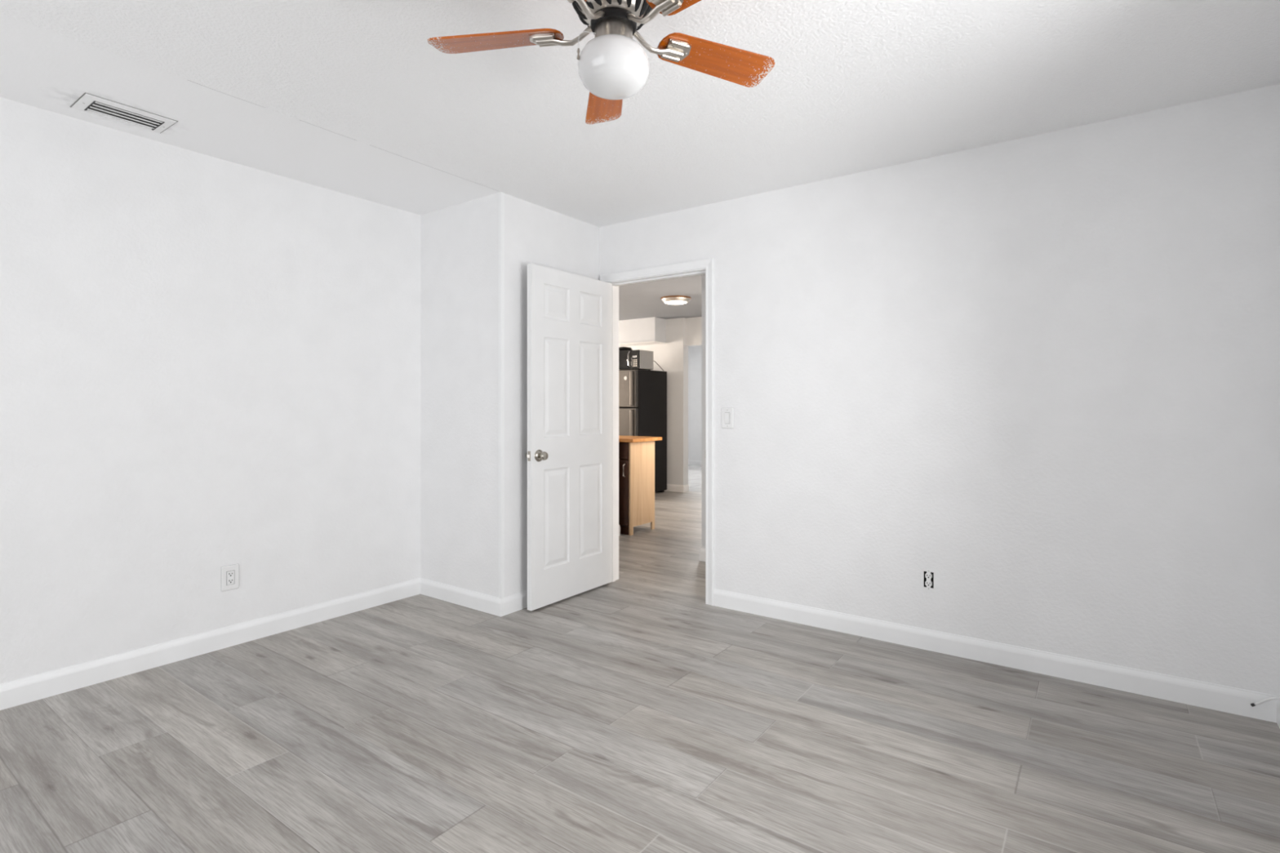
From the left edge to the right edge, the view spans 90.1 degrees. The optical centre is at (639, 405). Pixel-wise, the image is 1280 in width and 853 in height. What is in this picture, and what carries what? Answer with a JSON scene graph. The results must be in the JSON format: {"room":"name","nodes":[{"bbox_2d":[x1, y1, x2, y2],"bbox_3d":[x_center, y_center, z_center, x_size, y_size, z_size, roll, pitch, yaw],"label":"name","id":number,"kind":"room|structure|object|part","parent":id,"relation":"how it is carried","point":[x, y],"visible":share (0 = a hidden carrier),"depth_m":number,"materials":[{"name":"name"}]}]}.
{"room":"empty bedroom","nodes":[
{"label":"empty bedroom","id":0,"kind":"room"},
{"bbox_2d":[0,97,420,684],"bbox_3d":[-2.524,-0.010,2.686,0.120,2.440,5.650,0,0,36],"label":"wall","id":1,"kind":"structure","parent":0,"point":[208,363],"depth_m":3.06,"materials":[{"name":"white paint"}]},
{"bbox_2d":[0,577,420,710],"bbox_3d":[-2.730,1.160,2.286,0.013,0.100,4.520,0,0,36],"label":"baseboard","id":2,"kind":"structure","parent":1,"relation":"attached to","point":[29,689],"depth_m":3.05,"materials":[{"name":"white paint"}]},
{"bbox_2d":[221,564,239,591],"bbox_3d":[-2.062,0.866,3.217,0.009,0.124,0.082,0,0,36],"label":"power outlet","id":3,"kind":"object","parent":1,"relation":"attached to","point":[229,574],"visible":1,"depth_m":3.21,"materials":[{"name":"paint"}]},
{"bbox_2d":[226,570,234,585],"bbox_3d":[-2.062,0.866,3.216,0.005,0.067,0.033,0,0,36],"label":"receptacle","id":4,"kind":"object","parent":3,"relation":"attached to","point":[230,574],"depth_m":3.21,"materials":[{"name":"white plastic"}]},
{"bbox_2d":[420,192,599,598],"bbox_3d":[-0.848,-0.010,4.264,0.758,2.440,0.890,0,0,36],"label":"wall","id":5,"kind":"structure","parent":0,"point":[460,242],"depth_m":3.85,"materials":[{"name":"white paint"}]},
{"bbox_2d":[420,577,501,617],"bbox_3d":[-1.106,1.160,3.893,0.771,0.100,0.013,0,0,36],"label":"baseboard","id":6,"kind":"structure","parent":5,"relation":"attached to","point":[489,604],"depth_m":3.87,"materials":[{"name":"white paint"}]},
{"bbox_2d":[498,191,504,598],"bbox_3d":[-0.801,-0.061,3.694,0.022,2.338,0.024,0,0,36],"label":"trim","id":7,"kind":"structure","parent":5,"relation":"attached to","point":[501,195],"depth_m":3.69,"materials":[{"name":"white paint"}]},
{"bbox_2d":[501,590,527,616],"bbox_3d":[-0.539,1.160,4.033,0.013,0.100,0.903,0,0,36],"label":"baseboard","id":8,"kind":"structure","parent":5,"relation":"attached to","point":[517,602],"depth_m":3.75,"materials":[{"name":"white paint"}]},
{"bbox_2d":[0,464,1279,852],"bbox_3d":[0.416,1.260,5.541,10.200,0.100,13.720,0,0,36],"label":"floor","id":9,"kind":"structure","parent":0,"point":[633,713],"depth_m":2.27,"materials":[{"name":"grey laminate"}]},
{"bbox_2d":[618,435,662,535],"bbox_3d":[-0.334,0.759,6.382,1.010,0.902,0.492,0,0,36],"label":"kitchen cart","id":10,"kind":"object","parent":9,"relation":"on","point":[636,453],"visible":0.31,"depth_m":6.03,"materials":[{"name":"brown wood"}]},
{"bbox_3d":[-0.281,0.424,6.088,0.428,0.152,0.016,0,0,36],"label":"drawer","id":11,"kind":"part","parent":10,"relation":"part of","materials":[{"name":"brown wood"}]},
{"bbox_3d":[-0.281,0.814,6.088,0.428,0.612,0.016,0,0,36],"label":"door","id":12,"kind":"part","parent":10,"relation":"part of","materials":[{"name":"brown wood"}]},
{"bbox_2d":[618,435,662,442],"bbox_3d":[-0.334,0.324,6.383,1.010,0.032,0.490,0,0,36],"label":"countertop","id":13,"kind":"structure","parent":10,"relation":"on","point":[621,438],"depth_m":6.11,"materials":[{"name":"orange wood"}]},
{"bbox_3d":[0.021,0.775,6.121,0.018,0.870,0.400,0,0,36],"label":"panel","id":14,"kind":"part","parent":10,"relation":"part of","materials":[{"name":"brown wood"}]},
{"bbox_2d":[618,368,666,492],"bbox_3d":[-0.147,0.365,8.867,0.740,1.690,0.780,0,0,36],"label":"refrigerator","id":15,"kind":"object","parent":9,"relation":"on","point":[642,393],"visible":0.56,"depth_m":8.60,"materials":[{"name":"black metal"}]},
{"bbox_3d":[-0.340,0.581,8.599,0.736,1.098,0.071,0,0,36],"label":"door","id":16,"kind":"part","parent":15,"relation":"part of","materials":[{"name":"silver metal"}]},
{"bbox_3d":[-0.340,-0.228,8.599,0.736,0.495,0.071,0,0,36],"label":"freezer door","id":17,"kind":"part","parent":15,"relation":"part of","materials":[{"name":"silver metal"}]},
{"bbox_3d":[-0.110,0.581,8.375,0.045,1.058,0.026,0,0,36],"label":"handle","id":18,"kind":"part","parent":15,"relation":"part of","materials":[{"name":"silver metal"}]},
{"bbox_3d":[-0.110,-0.228,8.375,0.045,0.455,0.026,0,0,36],"label":"handle","id":19,"kind":"part","parent":15,"relation":"part of","materials":[{"name":"silver metal"}]},
{"bbox_2d":[618,349,663,370],"bbox_3d":[-0.042,-0.613,8.852,0.509,0.264,0.675,0,0,36],"label":"microwave oven","id":20,"kind":"object","parent":15,"relation":"on","point":[639,359],"visible":0.73,"depth_m":8.58,"materials":[{"name":"silver metal"}]},
{"bbox_3d":[-0.262,-0.619,8.665,0.370,0.245,0.029,0,0,36],"label":"door","id":21,"kind":"part","parent":20,"relation":"part of","materials":[{"name":"black glass"}]},
{"bbox_2d":[618,346,632,351],"bbox_3d":[-0.219,-0.779,8.808,0.262,0.068,0.224,0,0,36],"label":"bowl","id":22,"kind":"object","parent":20,"relation":"on","point":[620,348],"visible":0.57,"depth_m":8.72,"materials":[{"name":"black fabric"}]},
{"bbox_3d":[-0.060,-0.619,8.520,0.123,0.245,0.029,0,0,36],"label":"control panel","id":23,"kind":"part","parent":20,"relation":"part of","materials":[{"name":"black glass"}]},
{"bbox_2d":[0,0,1279,320],"bbox_3d":[-0.715,-1.280,3.971,10.200,0.100,9.850,0,0,36],"label":"ceiling","id":24,"kind":"structure","parent":0,"point":[353,98],"depth_m":2.46,"materials":[{"name":"paint"}]},
{"bbox_2d":[70,92,177,133],"bbox_3d":[-2.171,-1.224,2.696,0.206,0.011,0.312,0,0,36],"label":"ceiling vent","id":25,"kind":"object","parent":24,"relation":"in","point":[88,103],"visible":1,"depth_m":2.67,"materials":[{"name":"white plastic"}]},
{"bbox_2d":[427,0,774,124],"bbox_3d":[-0.063,-1.018,1.625,0.948,0.423,0.948,0,0,36],"label":"ceiling fan","id":26,"kind":"object","parent":24,"relation":"hanging from","point":[613,66],"visible":1,"depth_m":1.65,"materials":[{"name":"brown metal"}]},
{"bbox_3d":[-0.378,-0.970,1.699,0.357,0.006,0.120,0,13,9],"label":"fan blade","id":27,"kind":"part","parent":26,"relation":"part of","materials":[{"name":"orange wood"}]},
{"bbox_3d":[-0.134,-0.925,1.621,0.047,0.051,0.002,0,0,-23],"label":"pull chain","id":28,"kind":"part","parent":26,"relation":"part of","materials":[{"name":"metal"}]},
{"bbox_3d":[-0.104,-0.954,1.961,0.120,0.006,0.357,-13,1,-7],"label":"fan blade","id":29,"kind":"part","parent":26,"relation":"part of","materials":[{"name":"brown wood"}]},
{"bbox_3d":[-0.068,-0.868,1.650,0.183,0.121,0.183,0,0,36],"label":"glass globe","id":30,"kind":"part","parent":26,"relation":"part of"},
{"bbox_3d":[0.154,-0.970,1.428,0.357,0.006,0.120,0,-13,45],"label":"fan blade","id":31,"kind":"part","parent":26,"relation":"part of","materials":[{"name":"orange wood"}]},
{"bbox_3d":[0.211,-0.970,1.792,0.357,0.006,0.120,0,-13,-27],"label":"fan blade","id":32,"kind":"part","parent":26,"relation":"part of","materials":[{"name":"orange wood"}]},
{"bbox_2d":[661,295,690,304],"bbox_3d":[0.409,-1.196,7.295,0.344,0.067,0.344,0,0,36],"label":"ceiling light","id":33,"kind":"object","parent":24,"relation":"attached to","point":[669,300],"visible":1,"depth_m":7.19,"materials":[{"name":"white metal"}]},
{"bbox_2d":[664,300,687,304],"bbox_3d":[0.409,-1.173,7.295,0.260,0.021,0.260,0,0,36],"label":"diffuser","id":34,"kind":"object","parent":33,"relation":"attached to","point":[669,302],"depth_m":7.23,"materials":[{"name":"white glass"}]},
{"bbox_2d":[618,316,702,484],"bbox_3d":[0.412,-0.010,9.148,4.979,2.440,0.130,0,0,36],"label":"wall","id":35,"kind":"structure","parent":0,"point":[672,357],"depth_m":9.00,"materials":[{"name":"paint"}]},
{"bbox_2d":[618,317,666,346],"bbox_3d":[-0.718,-1.056,9.696,2.505,0.348,0.300,0,0,36],"label":"cabinet","id":36,"kind":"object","parent":35,"relation":"attached to","point":[648,331],"depth_m":9.03,"materials":[{"name":"paint"}]},
{"bbox_2d":[664,484,683,492],"bbox_3d":[-0.519,1.160,9.730,2.788,0.100,0.013,0,0,36],"label":"baseboard","id":37,"kind":"structure","parent":35,"relation":"attached to","point":[670,487],"depth_m":9.00,"materials":[{"name":"white paint"}]},
{"bbox_2d":[683,484,688,492],"bbox_3d":[0.645,1.160,8.972,0.013,0.100,0.143,0,0,36],"label":"baseboard","id":38,"kind":"structure","parent":35,"relation":"attached to","point":[686,487],"depth_m":8.96,"materials":[{"name":"white paint"}]},
{"bbox_2d":[688,345,702,460],"bbox_3d":[2.521,-0.010,12.060,6.000,2.440,0.120,0,0,36],"label":"wall","id":39,"kind":"structure","parent":0,"point":[695,353],"depth_m":12.99,"materials":[{"name":"white paint"}]},
{"bbox_2d":[688,459,702,465],"bbox_3d":[2.482,1.160,12.006,5.800,0.100,0.013,0,0,36],"label":"baseboard","id":40,"kind":"structure","parent":39,"relation":"attached to","point":[690,462],"depth_m":12.98,"materials":[{"name":"white paint"}]},
{"bbox_2d":[702,274,705,548],"bbox_3d":[2.433,-0.010,3.655,4.721,2.440,0.125,0,0,36],"label":"wall","id":41,"kind":"structure","parent":0,"point":[703,275],"depth_m":4.97,"materials":[{"name":"paint"}]},
{"bbox_2d":[699,547,705,561],"bbox_3d":[1.617,1.160,4.157,2.834,0.100,0.013,0,0,36],"label":"baseboard","id":42,"kind":"structure","parent":41,"relation":"attached to","point":[702,552],"depth_m":4.96,"materials":[{"name":"white paint"}]},
{"bbox_2d":[599,84,1279,696],"bbox_3d":[0.851,-0.010,3.663,4.218,2.440,0.120,0,0,36],"label":"wall","id":43,"kind":"structure","parent":0,"point":[1038,375],"depth_m":2.94,"materials":[{"name":"white paint"}]},
{"bbox_2d":[525,263,612,610],"bbox_3d":[-0.429,0.183,4.037,0.149,2.026,0.769,0,0,36],"label":"door","id":44,"kind":"structure","parent":43,"relation":"in","point":[569,454],"depth_m":3.99,"materials":[{"name":"white paint"}]},
{"bbox_3d":[-0.648,0.295,3.734,0.023,0.058,0.002,0,0,36],"label":"latch plate","id":45,"kind":"part","parent":44,"relation":"part of","materials":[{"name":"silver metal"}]},
{"bbox_3d":[-0.571,0.295,3.756,0.052,0.052,0.052,0,0,36],"label":"knob","id":46,"kind":"part","parent":44,"relation":"part of","materials":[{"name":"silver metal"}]},
{"bbox_2d":[600,257,714,605],"bbox_3d":[0.121,0.157,4.178,0.887,2.106,0.137,0,0,36],"label":"door frame","id":47,"kind":"structure","parent":43,"relation":"attached to","point":[707,264],"depth_m":3.95,"materials":[{"name":"white paint"}]},
{"bbox_2d":[721,407,733,428],"bbox_3d":[0.523,0.074,3.821,0.080,0.124,0.014,0,0,36],"label":"light switch","id":48,"kind":"object","parent":43,"relation":"attached to","point":[727,413],"visible":1,"depth_m":3.81,"materials":[{"name":"paint"}]},
{"bbox_2d":[924,569,933,590],"bbox_3d":[1.446,0.864,3.190,0.045,0.098,0.056,0,0,36],"label":"power outlet","id":49,"kind":"object","parent":43,"relation":"attached to","point":[928,575],"visible":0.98,"depth_m":3.17,"materials":[{"name":"white plastic"}]},
{"bbox_2d":[924,573,932,586],"bbox_3d":[1.435,0.864,3.175,0.030,0.067,0.018,0,0,36],"label":"receptacle","id":50,"kind":"object","parent":49,"relation":"attached to","point":[928,583],"depth_m":3.17,"materials":[{"name":"white plastic"}]},
{"bbox_2d":[713,588,1279,722],"bbox_3d":[1.445,1.160,3.153,2.459,0.100,0.013,0,0,36],"label":"baseboard","id":51,"kind":"structure","parent":43,"relation":"attached to","point":[1221,698],"depth_m":2.92,"materials":[{"name":"white paint"}]},
{"bbox_3d":[0.880,-0.010,0.161,0.120,2.440,5.530,0,0,36],"label":"wall","id":52,"kind":"structure","parent":0,"visible":0},
{"bbox_2d":[1250,696,1279,706],"bbox_3d":[2.379,1.126,2.423,0.018,0.068,0.099,0,0,-28],"label":"coaxial cable","id":53,"kind":"object","parent":52,"relation":"attached to","point":[1252,704],"visible":1,"depth_m":2.42,"materials":[{"name":"white plastic"}]},
{"bbox_2d":[1276,696,1279,728],"bbox_3d":[0.861,1.160,0.249,0.013,0.100,5.410,0,0,36],"label":"baseboard","id":54,"kind":"structure","parent":52,"relation":"attached to","point":[1278,700],"depth_m":2.42,"materials":[{"name":"white paint"}]}
]}

